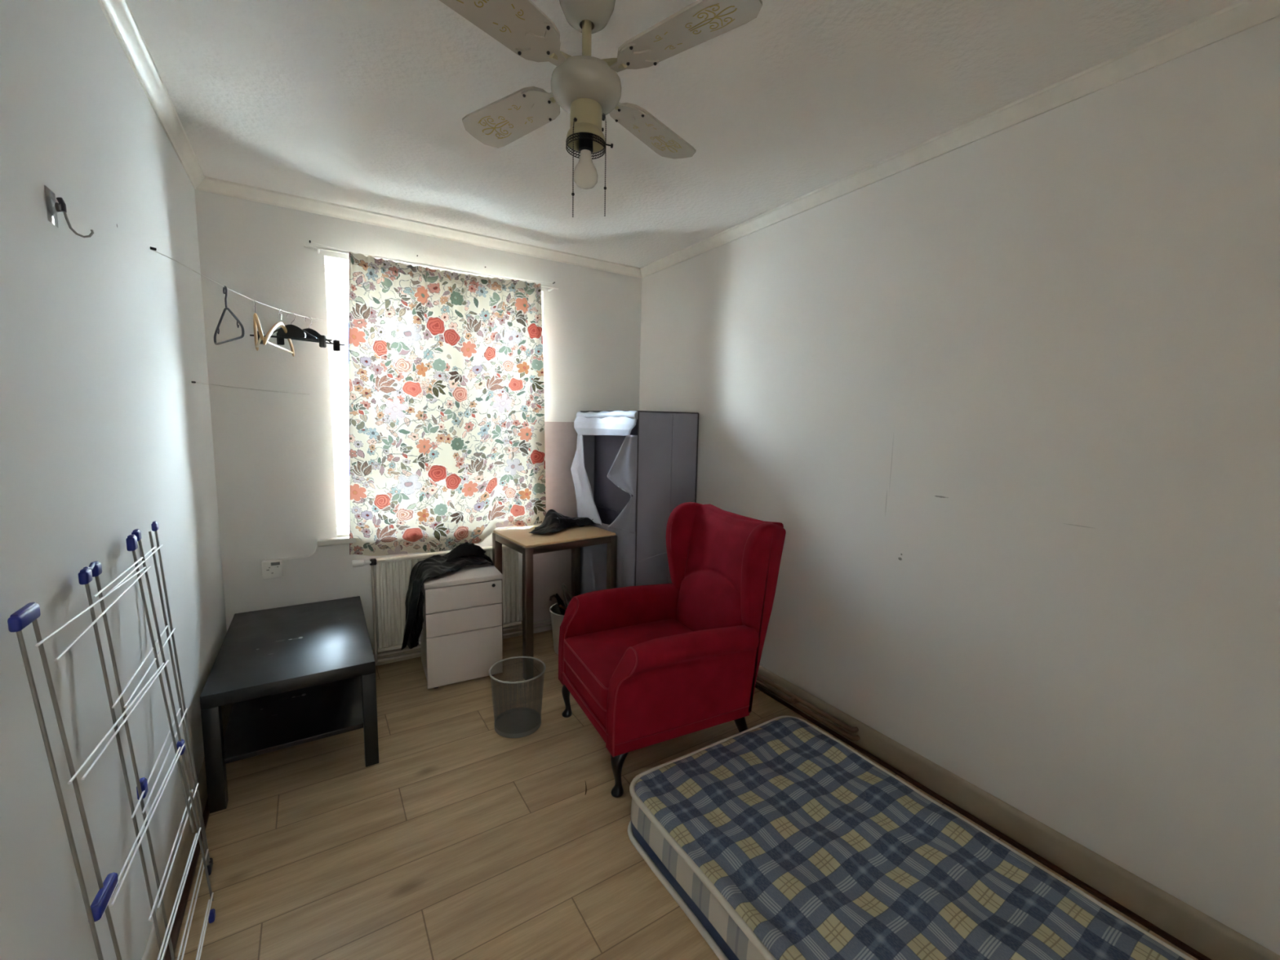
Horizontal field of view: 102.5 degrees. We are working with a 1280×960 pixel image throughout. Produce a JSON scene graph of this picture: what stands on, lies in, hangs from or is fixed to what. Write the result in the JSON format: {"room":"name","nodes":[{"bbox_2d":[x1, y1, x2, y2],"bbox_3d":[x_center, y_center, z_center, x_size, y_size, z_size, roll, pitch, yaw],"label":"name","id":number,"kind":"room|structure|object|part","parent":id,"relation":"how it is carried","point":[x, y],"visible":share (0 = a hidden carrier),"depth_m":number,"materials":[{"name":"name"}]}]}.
{"room":"bedroom","nodes":[
{"label":"bedroom","id":0,"kind":"room"},
{"bbox_2d":[0,0,226,959],"bbox_3d":[-1.052,0.128,0.799,0.120,2.620,4.680,-3,8,-32],"label":"wall","id":1,"kind":"structure","parent":0,"point":[106,429],"depth_m":1.11,"materials":[{"name":"paint"}]},
{"bbox_2d":[44,185,93,237],"bbox_3d":[-1.114,-0.521,1.007,0.055,0.080,0.047,-3,8,-32],"label":"wall hook","id":2,"kind":"object","parent":1,"relation":"attached to","point":[53,207],"visible":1,"depth_m":0.99,"materials":[{"name":"silver metal"}]},
{"bbox_3d":[-1.123,-0.535,0.996,0.013,0.026,0.009,-3,8,-32],"label":"retaining plate","id":3,"kind":"part","parent":2,"relation":"part of","materials":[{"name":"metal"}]},
{"bbox_2d":[97,0,204,189],"bbox_3d":[-0.896,-1.139,0.606,0.046,0.052,4.220,-3,8,-32],"label":"trim","id":4,"kind":"structure","parent":1,"relation":"attached to","point":[118,14],"depth_m":1.62,"materials":[{"name":"white paint"}]},
{"bbox_2d":[141,703,232,959],"bbox_3d":[-0.960,1.277,0.873,0.016,0.114,4.220,-3,8,-32],"label":"baseboard","id":5,"kind":"structure","parent":1,"relation":"attached to","point":[151,952],"depth_m":1.54,"materials":[{"name":"paint"}]},
{"bbox_2d":[164,702,234,959],"bbox_3d":[-0.947,1.331,0.888,0.018,0.014,4.220,-3,8,-32],"label":"trim","id":6,"kind":"structure","parent":1,"relation":"attached to","point":[178,921],"depth_m":1.54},
{"bbox_2d":[150,246,338,322],"bbox_3d":[-1.617,-0.784,2.250,0.018,0.054,1.267,0,7,-6],"label":"clothesline","id":7,"kind":"object","parent":1,"relation":"attached to","point":[153,249],"visible":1,"depth_m":1.93,"materials":[{"name":"fabric"}]},
{"bbox_2d":[213,285,244,344],"bbox_3d":[-1.591,-0.639,1.977,0.385,0.210,0.009,6,8,38],"label":"clothes hanger","id":8,"kind":"object","parent":7,"relation":"hanging from","point":[224,289],"visible":1,"depth_m":1.97,"materials":[{"name":"plastic"}]},
{"bbox_2d":[253,299,263,351],"bbox_3d":[-1.605,-0.657,2.150,0.020,0.186,0.442,-4,8,-38],"label":"clothes hanger","id":9,"kind":"object","parent":7,"relation":"hanging from","point":[256,324],"visible":1,"depth_m":2.13,"materials":[{"name":"beige wood"}]},
{"bbox_2d":[262,309,294,356],"bbox_3d":[-1.629,-0.678,2.326,0.020,0.186,0.442,-1,7,-21],"label":"clothes hanger","id":10,"kind":"object","parent":7,"relation":"hanging from","point":[277,324],"visible":0.94,"depth_m":2.29,"materials":[{"name":"white wood"}]},
{"bbox_2d":[249,312,332,347],"bbox_3d":[-1.632,-0.707,2.404,0.330,0.152,0.024,-1,7,-19],"label":"hanger","id":11,"kind":"object","parent":7,"relation":"hanging from","point":[294,331],"visible":0.77,"depth_m":2.40,"materials":[{"name":"black plastic"}]},
{"bbox_2d":[275,316,345,351],"bbox_3d":[-1.647,-0.734,2.555,0.024,0.152,0.330,6,8,37],"label":"hanger","id":12,"kind":"object","parent":7,"relation":"hanging from","point":[280,341],"visible":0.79,"depth_m":2.56,"materials":[{"name":"black plastic"}]},
{"bbox_2d":[191,381,341,395],"bbox_3d":[-1.764,-0.439,2.510,0.019,0.023,0.829,2,7,10],"label":"clothesline","id":13,"kind":"object","parent":1,"relation":"attached to","point":[194,382],"visible":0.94,"depth_m":2.35,"materials":[{"name":"fabric"}]},
{"bbox_2d":[194,189,641,649],"bbox_3d":[-1.136,-0.159,3.302,2.447,2.620,0.340,-3,8,-32],"label":"wall","id":14,"kind":"structure","parent":0,"point":[273,459],"depth_m":2.67,"materials":[{"name":"paint"}]},
{"bbox_2d":[262,558,283,578],"bbox_3d":[-1.906,0.461,2.663,0.086,0.092,0.034,-3,8,-32],"label":"power outlet","id":15,"kind":"object","parent":14,"relation":"attached to","point":[273,568],"visible":1,"depth_m":2.65,"materials":[{"name":"white plastic"}]},
{"bbox_2d":[282,544,317,560],"bbox_3d":[-1.794,0.382,2.735,0.192,0.076,0.011,-3,8,-32],"label":"cable","id":16,"kind":"object","parent":15,"relation":"attached to","point":[316,548],"visible":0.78,"depth_m":2.74,"materials":[{"name":"white plastic"}]},
{"bbox_2d":[194,176,641,278],"bbox_3d":[-1.005,-1.414,2.995,2.447,0.052,0.046,-3,8,-32],"label":"trim","id":17,"kind":"structure","parent":14,"relation":"attached to","point":[210,184],"depth_m":2.79,"materials":[{"name":"white paint"}]},
{"bbox_2d":[316,265,542,546],"bbox_3d":[-1.213,-0.444,3.142,1.360,1.517,0.325,-3,8,-32],"label":"window","id":18,"kind":"structure","parent":14,"relation":"in","point":[335,277],"depth_m":2.90,"materials":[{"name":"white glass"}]},
{"bbox_3d":[-1.268,-0.481,3.254,1.200,1.471,0.070,-3,8,-32],"label":"frame","id":19,"kind":"part","parent":18,"relation":"part of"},
{"bbox_3d":[-1.508,-0.721,3.051,0.526,0.884,0.070,-3,8,-32],"label":"casement sash","id":20,"kind":"part","parent":18,"relation":"part of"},
{"bbox_3d":[-1.209,0.291,3.196,1.360,0.046,0.255,-3,8,-32],"label":"sill","id":21,"kind":"part","parent":18,"relation":"part of","materials":[{"name":"white paint"}]},
{"bbox_2d":[348,251,546,555],"bbox_3d":[-1.081,-0.387,2.986,1.116,1.620,0.062,-3,8,-30],"label":"curtain","id":22,"kind":"object","parent":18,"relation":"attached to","point":[446,442],"visible":1,"depth_m":2.95,"materials":[{"name":"multicoloured fabric"}]},
{"bbox_2d":[303,244,558,291],"bbox_3d":[-1.111,-1.191,2.927,1.350,0.016,0.094,-3,8,-32],"label":"curtain rod","id":23,"kind":"object","parent":14,"relation":"attached to","point":[317,248],"visible":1,"depth_m":2.81,"materials":[{"name":"white plastic"}]},
{"bbox_2d":[308,240,555,284],"bbox_3d":[-1.116,-1.230,2.961,1.334,0.035,0.024,-3,8,-32],"label":"wire","id":24,"kind":"object","parent":14,"relation":"attached to","point":[309,241],"visible":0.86,"depth_m":3.09,"materials":[{"name":"white plastic"}]},
{"bbox_2d":[351,544,521,664],"bbox_3d":[-1.185,0.713,3.095,0.948,0.617,0.140,-3,8,-32],"label":"radiator","id":25,"kind":"object","parent":14,"relation":"attached to","point":[390,576],"visible":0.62,"depth_m":2.93,"materials":[{"name":"metal"}]},
{"bbox_3d":[-1.130,0.436,3.086,0.840,0.016,0.055,-3,8,-32],"label":"rail","id":26,"kind":"part","parent":25,"relation":"part of","materials":[{"name":"metal"}]},
{"bbox_3d":[-1.140,0.945,3.143,0.840,0.020,0.057,-3,8,-32],"label":"rail","id":27,"kind":"part","parent":25,"relation":"part of","materials":[{"name":"metal"}]},
{"bbox_2d":[372,618,551,666],"bbox_3d":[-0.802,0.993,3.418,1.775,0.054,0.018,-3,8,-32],"label":"baseboard","id":28,"kind":"structure","parent":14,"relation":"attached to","point":[549,620],"depth_m":3.07,"materials":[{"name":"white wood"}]},
{"bbox_2d":[127,0,1242,267],"bbox_3d":[0.059,-1.288,1.331,2.687,0.120,4.680,-3,8,-32],"label":"ceiling","id":29,"kind":"structure","parent":0,"point":[362,104],"depth_m":1.69,"materials":[{"name":"white paint"}]},
{"bbox_2d":[439,0,762,217],"bbox_3d":[-0.130,-0.928,1.258,0.678,0.580,0.678,0,7,-9],"label":"ceiling fan","id":30,"kind":"object","parent":29,"relation":"hanging from","point":[588,87],"visible":1,"depth_m":1.20,"materials":[{"name":"white wood"}]},
{"bbox_3d":[-0.295,-0.951,1.026,0.132,0.007,0.325,-6,1,36],"label":"fan blade","id":31,"kind":"part","parent":30,"relation":"part of","materials":[{"name":"white wood"}]},
{"bbox_3d":[-0.356,-0.997,1.418,0.325,0.007,0.132,6,-2,36],"label":"fan blade","id":32,"kind":"part","parent":30,"relation":"part of","materials":[{"name":"white wood"}]},
{"bbox_3d":[-0.200,-0.988,1.304,0.071,0.038,0.020,6,-2,36],"label":"blade arm","id":33,"kind":"part","parent":30,"relation":"part of","materials":[{"name":"beige metal"}]},
{"bbox_3d":[-0.183,-0.974,1.182,0.020,0.038,0.071,-6,1,36],"label":"blade arm","id":34,"kind":"part","parent":30,"relation":"part of","materials":[{"name":"beige metal"}]},
{"bbox_3d":[-0.158,-0.746,1.231,0.007,0.223,0.013,7,8,39],"label":"pull chain","id":35,"kind":"part","parent":30,"relation":"part of","materials":[{"name":"metal"}]},
{"bbox_3d":[-0.135,-0.771,1.276,0.061,0.086,0.061,-3,8,-32],"label":"light bulb","id":36,"kind":"part","parent":30,"relation":"part of","materials":[{"name":"white glass"}]},
{"bbox_2d":[578,132,592,153],"bbox_3d":[-0.134,-0.834,1.268,0.036,0.046,0.036,-3,8,-32],"label":"socket","id":37,"kind":"object","parent":30,"relation":"attached to","point":[585,146],"depth_m":1.26,"materials":[{"name":"black plastic"}]},
{"bbox_2d":[601,114,604,120],"bbox_3d":[-0.092,-0.899,1.274,0.008,0.013,0.013,-1,7,-19],"label":"outlet","id":38,"kind":"object","parent":30,"relation":"attached to","point":[602,115],"depth_m":1.27,"materials":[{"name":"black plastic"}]},
{"bbox_3d":[-0.089,-0.790,1.290,0.011,0.243,0.008,2,7,3],"label":"pull chain","id":39,"kind":"part","parent":30,"relation":"part of","materials":[{"name":"metal"}]},
{"bbox_3d":[-0.061,-0.973,1.199,0.071,0.038,0.020,6,18,36],"label":"blade arm","id":40,"kind":"part","parent":30,"relation":"part of","materials":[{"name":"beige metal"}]},
{"bbox_3d":[0.038,-0.996,1.475,0.132,0.007,0.325,18,15,35],"label":"fan blade","id":41,"kind":"part","parent":30,"relation":"part of","materials":[{"name":"white wood"}]},
{"bbox_3d":[0.095,-0.950,1.087,0.325,0.007,0.132,6,18,36],"label":"fan blade","id":42,"kind":"part","parent":30,"relation":"part of","materials":[{"name":"white wood"}]},
{"bbox_2d":[173,630,1198,959],"bbox_3d":[0.063,1.336,1.537,2.447,0.100,4.220,-3,8,-32],"label":"floor","id":43,"kind":"structure","parent":0,"point":[464,840],"depth_m":1.76,"materials":[{"name":"brown wood"}]},
{"bbox_2d":[7,520,215,959],"bbox_3d":[-1.136,0.717,1.208,0.096,1.154,0.881,-3,8,-32],"label":"drying rack","id":44,"kind":"object","parent":43,"relation":"on","point":[28,614],"visible":1,"depth_m":1.11,"materials":[{"name":"white metal"}]},
{"bbox_3d":[-0.911,0.772,0.860,0.087,1.126,0.032,-3,8,-32],"label":"rail","id":45,"kind":"part","parent":44,"relation":"part of","materials":[{"name":"grey metal"}]},
{"bbox_3d":[-0.942,0.765,0.909,0.006,1.127,0.096,5,8,31],"label":"rail","id":46,"kind":"part","parent":44,"relation":"part of","materials":[{"name":"grey metal"}]},
{"bbox_3d":[-1.089,0.238,1.043,0.004,0.034,0.596,-3,8,-32],"label":"drying rod","id":47,"kind":"part","parent":44,"relation":"part of","materials":[{"name":"white metal"}]},
{"bbox_3d":[-1.106,0.258,1.080,0.004,0.011,0.590,-3,8,-32],"label":"drying rod","id":48,"kind":"part","parent":44,"relation":"part of","materials":[{"name":"white metal"}]},
{"bbox_3d":[-1.079,0.482,1.081,0.004,0.056,0.596,-3,8,-32],"label":"drying rod","id":49,"kind":"part","parent":44,"relation":"part of","materials":[{"name":"white metal"}]},
{"bbox_3d":[-1.203,0.207,1.211,0.004,0.008,0.475,-3,8,-32],"label":"drying rod","id":50,"kind":"part","parent":44,"relation":"part of","materials":[{"name":"white metal"}]},
{"bbox_3d":[-1.087,0.744,1.107,0.006,1.125,0.099,1,7,1],"label":"rail","id":51,"kind":"part","parent":44,"relation":"part of","materials":[{"name":"grey metal"}]},
{"bbox_3d":[-1.097,0.492,1.115,0.004,0.044,0.590,-3,8,-32],"label":"drying rod","id":52,"kind":"part","parent":44,"relation":"part of","materials":[{"name":"white metal"}]},
{"bbox_3d":[-1.232,0.212,1.262,0.004,0.006,0.480,-3,8,-32],"label":"drying rod","id":53,"kind":"part","parent":44,"relation":"part of","materials":[{"name":"white metal"}]},
{"bbox_3d":[-1.119,0.738,1.156,0.006,1.125,0.103,1,7,0],"label":"rail","id":54,"kind":"part","parent":44,"relation":"part of","materials":[{"name":"grey metal"}]},
{"bbox_3d":[-1.199,0.436,1.243,0.004,0.006,0.475,-3,8,-32],"label":"drying rod","id":55,"kind":"part","parent":44,"relation":"part of","materials":[{"name":"white metal"}]},
{"bbox_3d":[-1.069,0.726,1.118,0.004,0.044,0.596,-3,8,-32],"label":"drying rod","id":56,"kind":"part","parent":44,"relation":"part of","materials":[{"name":"white metal"}]},
{"bbox_3d":[-1.087,0.734,1.153,0.004,0.039,0.590,-3,8,-32],"label":"drying rod","id":57,"kind":"part","parent":44,"relation":"part of","materials":[{"name":"white metal"}]},
{"bbox_3d":[-1.228,0.459,1.296,0.004,0.004,0.480,-3,8,-32],"label":"drying rod","id":58,"kind":"part","parent":44,"relation":"part of","materials":[{"name":"white metal"}]},
{"bbox_3d":[-1.195,0.684,1.277,0.004,0.006,0.475,-3,8,-32],"label":"drying rod","id":59,"kind":"part","parent":44,"relation":"part of","materials":[{"name":"white metal"}]},
{"bbox_3d":[-1.236,0.562,1.335,0.005,0.831,0.079,4,7,22],"label":"rail","id":60,"kind":"part","parent":44,"relation":"part of","materials":[{"name":"grey metal"}]},
{"bbox_3d":[-1.223,0.708,1.331,0.004,0.004,0.480,-3,8,-32],"label":"drying rod","id":61,"kind":"part","parent":44,"relation":"part of","materials":[{"name":"white metal"}]},
{"bbox_3d":[-1.190,0.933,1.312,0.004,0.014,0.475,-3,8,-32],"label":"drying rod","id":62,"kind":"part","parent":44,"relation":"part of","materials":[{"name":"white metal"}]},
{"bbox_3d":[-1.249,0.681,1.389,0.006,1.080,0.089,6,8,36],"label":"rail","id":63,"kind":"part","parent":44,"relation":"part of","materials":[{"name":"grey metal"}]},
{"bbox_3d":[-1.058,0.988,1.158,0.004,0.034,0.596,-3,8,-32],"label":"drying rod","id":64,"kind":"part","parent":44,"relation":"part of","materials":[{"name":"white metal"}]},
{"bbox_3d":[-1.219,0.946,1.364,0.004,0.014,0.480,-3,8,-32],"label":"drying rod","id":65,"kind":"part","parent":44,"relation":"part of","materials":[{"name":"white metal"}]},
{"bbox_3d":[-1.345,0.678,1.505,0.006,1.095,0.101,1,7,-1],"label":"rail","id":66,"kind":"part","parent":44,"relation":"part of","materials":[{"name":"grey metal"}]},
{"bbox_3d":[-1.077,0.997,1.193,0.004,0.029,0.590,-3,8,-32],"label":"drying rod","id":67,"kind":"part","parent":44,"relation":"part of","materials":[{"name":"white metal"}]},
{"bbox_3d":[-1.364,0.675,1.536,0.006,1.095,0.070,4,7,19],"label":"rail","id":68,"kind":"part","parent":44,"relation":"part of","materials":[{"name":"grey metal"}]},
{"bbox_3d":[-1.186,1.161,1.344,0.004,0.004,0.475,-3,8,-32],"label":"drying rod","id":69,"kind":"part","parent":44,"relation":"part of","materials":[{"name":"white metal"}]},
{"bbox_3d":[-1.215,1.174,1.396,0.004,0.004,0.480,-3,8,-32],"label":"drying rod","id":70,"kind":"part","parent":44,"relation":"part of","materials":[{"name":"white metal"}]},
{"bbox_3d":[-1.050,1.206,1.192,0.004,0.014,0.596,-3,8,-32],"label":"drying rod","id":71,"kind":"part","parent":44,"relation":"part of","materials":[{"name":"white metal"}]},
{"bbox_3d":[-1.068,1.214,1.226,0.004,0.009,0.590,-3,8,-32],"label":"drying rod","id":72,"kind":"part","parent":44,"relation":"part of","materials":[{"name":"white metal"}]},
{"bbox_2d":[200,595,378,813],"bbox_3d":[-1.565,0.930,2.367,0.554,0.450,0.904,-3,8,-32],"label":"coffee table","id":73,"kind":"object","parent":43,"relation":"on","point":[294,675],"visible":1,"depth_m":2.13,"materials":[{"name":"black wood"}]},
{"bbox_3d":[-1.554,1.012,1.877,0.050,0.400,0.050,-3,8,-32],"label":"leg","id":74,"kind":"part","parent":73,"relation":"part of","materials":[{"name":"black wood"}]},
{"bbox_2d":[223,675,363,764],"bbox_3d":[-1.567,0.987,2.373,0.494,0.020,0.844,-3,8,-32],"label":"shelf","id":75,"kind":"object","parent":73,"relation":"attached to","point":[263,725],"depth_m":2.16,"materials":[{"name":"black wood"}]},
{"bbox_3d":[-1.126,0.991,2.143,0.050,0.400,0.050,-3,8,-32],"label":"leg","id":76,"kind":"part","parent":73,"relation":"part of","materials":[{"name":"black wood"}]},
{"bbox_2d":[420,563,502,688],"bbox_3d":[-1.027,0.806,2.925,0.402,0.594,0.354,-2,7,-29],"label":"drawer pedestal","id":77,"kind":"object","parent":43,"relation":"on","point":[461,634],"visible":0.9,"depth_m":2.78,"materials":[{"name":"white metal"}]},
{"bbox_2d":[400,542,493,650],"bbox_3d":[-1.066,0.626,2.907,0.224,0.520,0.582,6,8,35],"label":"leather jacket","id":78,"kind":"object","parent":77,"relation":"on","point":[466,553],"visible":0.91,"depth_m":2.77,"materials":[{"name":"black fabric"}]},
{"bbox_3d":[-0.943,0.625,2.762,0.394,0.130,0.018,-2,7,-29],"label":"drawer","id":79,"kind":"part","parent":77,"relation":"part of","materials":[{"name":"white plastic"}]},
{"bbox_3d":[-0.946,0.756,2.777,0.394,0.126,0.018,-2,7,-29],"label":"drawer","id":80,"kind":"part","parent":77,"relation":"part of","materials":[{"name":"white plastic"}]},
{"bbox_3d":[-0.950,0.959,2.800,0.394,0.276,0.018,-2,7,-29],"label":"drawer","id":81,"kind":"part","parent":77,"relation":"part of","materials":[{"name":"white plastic"}]},
{"bbox_2d":[488,656,546,737],"bbox_3d":[-0.579,1.027,2.433,0.261,0.282,0.261,-3,8,-32],"label":"waste bin","id":82,"kind":"object","parent":43,"relation":"on","point":[515,722],"visible":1,"depth_m":2.40,"materials":[{"name":"grey metal"}]},
{"bbox_2d":[492,524,617,679],"bbox_3d":[-0.531,0.699,3.187,0.605,0.768,0.472,-4,8,-38],"label":"desk","id":83,"kind":"object","parent":43,"relation":"on","point":[518,539],"visible":0.72,"depth_m":3.03,"materials":[{"name":"pale wood"},{"name":"brown wood"}]},
{"bbox_3d":[-0.883,0.699,3.185,0.045,0.754,0.045,-4,8,-38],"label":"leg","id":84,"kind":"part","parent":83,"relation":"part of","materials":[{"name":"brown wood"}]},
{"bbox_3d":[-0.753,0.366,2.971,0.023,0.040,0.382,-4,8,-38],"label":"rail","id":85,"kind":"part","parent":83,"relation":"part of","materials":[{"name":"brown wood"}]},
{"bbox_3d":[-0.622,0.742,2.850,0.045,0.754,0.045,-4,8,-38],"label":"leg","id":86,"kind":"part","parent":83,"relation":"part of","materials":[{"name":"brown wood"}]},
{"bbox_2d":[528,509,595,533],"bbox_3d":[-0.497,0.245,3.229,0.222,0.117,0.508,6,8,36],"label":"hat","id":87,"kind":"object","parent":83,"relation":"on","point":[553,521],"visible":1,"depth_m":3.19,"materials":[{"name":"black fabric"}]},
{"bbox_3d":[-0.387,0.374,2.972,0.515,0.040,0.023,-4,8,-38],"label":"rail","id":88,"kind":"part","parent":83,"relation":"part of","materials":[{"name":"brown wood"}]},
{"bbox_3d":[-0.440,0.669,3.526,0.045,0.754,0.045,-4,8,-38],"label":"leg","id":89,"kind":"part","parent":83,"relation":"part of","materials":[{"name":"brown wood"}]},
{"bbox_3d":[-0.179,0.713,3.191,0.045,0.754,0.045,-4,8,-38],"label":"leg","id":90,"kind":"part","parent":83,"relation":"part of","materials":[{"name":"brown wood"}]},
{"bbox_2d":[533,421,577,633],"bbox_3d":[-0.554,0.324,3.506,0.445,1.432,0.012,-3,8,-32],"label":"board","id":91,"kind":"object","parent":43,"relation":"on","point":[551,570],"visible":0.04,"depth_m":3.48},
{"bbox_2d":[549,600,569,653],"bbox_3d":[-0.442,0.944,3.255,0.260,0.270,0.260,-3,8,-32],"label":"tub","id":92,"kind":"object","parent":43,"relation":"on","point":[557,618],"visible":0.26,"depth_m":3.18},
{"bbox_2d":[549,594,556,600],"bbox_3d":[-0.472,0.878,3.174,0.204,0.385,0.019,-5,9,-43],"label":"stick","id":93,"kind":"object","parent":92,"relation":"in","point":[553,595],"visible":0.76,"depth_m":3.09,"materials":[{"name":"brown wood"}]},
{"bbox_2d":[555,593,565,615],"bbox_3d":[-0.462,0.875,3.202,0.043,0.389,0.182,5,7,27],"label":"umbrella","id":94,"kind":"object","parent":92,"relation":"in","point":[560,602],"visible":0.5,"depth_m":3.13,"materials":[{"name":"black fabric"}]},
{"bbox_2d":[559,604,566,610],"bbox_3d":[-0.437,0.907,3.198,0.032,0.328,0.201,4,7,25],"label":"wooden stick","id":95,"kind":"object","parent":92,"relation":"in","point":[560,606],"visible":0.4,"depth_m":3.11,"materials":[{"name":"brown wood"}]},
{"bbox_2d":[561,583,573,606],"bbox_3d":[-0.431,0.807,3.254,0.146,0.337,0.029,-3,8,-32],"label":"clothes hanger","id":96,"kind":"object","parent":92,"relation":"in","point":[563,585],"visible":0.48,"depth_m":3.21,"materials":[{"name":"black plastic"}]},
{"bbox_2d":[570,410,698,594],"bbox_3d":[-0.062,0.309,3.396,0.561,1.515,0.678,-3,8,-32],"label":"wardrobe","id":97,"kind":"object","parent":43,"relation":"on","point":[630,469],"visible":0.73,"depth_m":3.14,"materials":[{"name":"grey fabric"}]},
{"bbox_3d":[-0.210,0.276,3.683,0.492,1.508,0.007,-3,8,-32],"label":"panel","id":98,"kind":"part","parent":97,"relation":"part of","materials":[{"name":"white fabric"}]},
{"bbox_3d":[-0.155,0.201,3.327,0.012,0.012,0.597,-3,8,-35],"label":"shelf rod","id":99,"kind":"part","parent":97,"relation":"part of","materials":[{"name":"grey metal"}]},
{"bbox_2d":[594,418,637,574],"bbox_3d":[-0.146,0.312,3.338,0.006,1.458,0.614,-3,8,-35],"label":"curtain","id":100,"kind":"object","parent":97,"relation":"hanging from","point":[610,500],"depth_m":3.41,"materials":[{"name":"grey fabric"}]},
{"bbox_3d":[0.162,0.344,3.158,0.433,1.508,0.012,-3,8,-31],"label":"panel","id":101,"kind":"part","parent":97,"relation":"part of","materials":[{"name":"grey fabric"}]},
{"bbox_2d":[558,502,786,797],"bbox_3d":[0.128,0.673,2.386,0.852,1.028,0.735,-2,7,-27],"label":"armchair","id":102,"kind":"object","parent":43,"relation":"on","point":[646,665],"visible":1,"depth_m":2.21,"materials":[{"name":"red fabric"}]},
{"bbox_3d":[-0.324,1.059,2.508,0.113,0.214,0.088,0,7,-11],"label":"leg","id":103,"kind":"part","parent":102,"relation":"part of","materials":[{"name":"brown wood"}]},
{"bbox_3d":[0.040,0.938,2.373,0.628,0.130,0.570,-2,7,-27],"label":"seat frame","id":104,"kind":"part","parent":102,"relation":"part of","materials":[{"name":"red fabric"}]},
{"bbox_3d":[-0.101,0.758,2.634,0.654,0.423,0.104,-2,7,-27],"label":"arm","id":105,"kind":"part","parent":102,"relation":"part of"},
{"bbox_3d":[-0.077,1.119,2.028,0.113,0.214,0.088,-5,9,-43],"label":"leg","id":106,"kind":"part","parent":102,"relation":"part of","materials":[{"name":"brown wood"}]},
{"bbox_2d":[563,618,692,710],"bbox_3d":[0.024,0.809,2.349,0.620,0.132,0.524,-2,7,-27],"label":"seat cushion","id":107,"kind":"object","parent":102,"relation":"on","point":[593,652],"depth_m":2.36,"materials":[{"name":"red fabric"}]},
{"bbox_3d":[0.185,0.828,2.079,0.654,0.423,0.104,-2,7,-27],"label":"arm","id":108,"kind":"part","parent":102,"relation":"part of"},
{"bbox_3d":[0.409,0.488,2.507,0.229,0.659,0.536,-2,7,-27],"label":"backrest","id":109,"kind":"part","parent":102,"relation":"part of","materials":[{"name":"red fabric"}]},
{"bbox_3d":[0.457,1.095,2.314,0.152,0.219,0.059,-5,9,-44],"label":"leg","id":110,"kind":"part","parent":102,"relation":"part of","materials":[{"name":"brown wood"}]},
{"bbox_2d":[627,715,1193,959],"bbox_3d":[0.816,1.234,1.274,0.902,0.194,1.929,-3,8,-32],"label":"mattress","id":111,"kind":"object","parent":43,"relation":"on","point":[776,838],"visible":1,"depth_m":1.50,"materials":[{"name":"fabric"}]},
{"bbox_3d":[0.816,1.244,1.275,0.883,0.150,1.910,-3,8,-32],"label":"panel","id":112,"kind":"part","parent":111,"relation":"part of","materials":[{"name":"fabric"}]},
{"bbox_2d":[639,16,1279,955],"bbox_3d":[1.112,0.017,2.174,0.120,2.620,4.680,-3,8,-32],"label":"wall","id":113,"kind":"structure","parent":0,"point":[1005,403],"depth_m":1.69,"materials":[{"name":"paint"}]},
{"bbox_2d":[755,673,860,741],"bbox_3d":[0.644,1.085,2.810,0.048,0.057,1.221,-3,8,-32],"label":"pipe","id":114,"kind":"object","parent":113,"relation":"attached to","point":[795,700],"visible":0.76,"depth_m":2.51,"materials":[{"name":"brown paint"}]},
{"bbox_2d":[640,0,1279,278],"bbox_3d":[1.128,-1.243,1.892,0.046,0.052,4.220,-3,8,-32],"label":"trim","id":115,"kind":"structure","parent":113,"relation":"attached to","point":[1244,15],"depth_m":1.67,"materials":[{"name":"white paint"}]},
{"bbox_2d":[755,684,1211,959],"bbox_3d":[1.074,1.228,2.173,0.018,0.014,4.220,-3,8,-32],"label":"trim","id":116,"kind":"structure","parent":113,"relation":"attached to","point":[1157,931],"depth_m":1.79,"materials":[{"name":"beige wood"}]},
{"bbox_2d":[755,665,1279,959],"bbox_3d":[1.090,1.171,2.176,0.016,0.114,4.220,-3,8,-32],"label":"baseboard","id":117,"kind":"structure","parent":113,"relation":"attached to","point":[1211,938],"depth_m":1.69,"materials":[{"name":"paint"}]},
{"label":"outside","id":118,"kind":"structure","parent":0,"visible":0},
{"bbox_3d":[-5.764,0.478,12.842,28.000,0.200,20.420,-3,8,-32],"label":"ground","id":119,"kind":"structure","parent":118,"visible":0},
{"bbox_2d":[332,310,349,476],"bbox_3d":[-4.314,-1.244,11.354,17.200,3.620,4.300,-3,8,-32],"label":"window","id":120,"kind":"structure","parent":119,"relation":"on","point":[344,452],"depth_m":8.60,"materials":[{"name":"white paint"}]},
{"bbox_3d":[-4.827,-2.262,8.534,0.360,0.660,0.049,-3,8,-32],"label":"blue panel","id":121,"kind":"part","parent":120,"relation":"part of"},
{"bbox_3d":[-4.751,-1.492,8.681,0.380,0.200,0.049,-3,8,-32],"label":"blue panel","id":122,"kind":"part","parent":120,"relation":"part of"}
]}

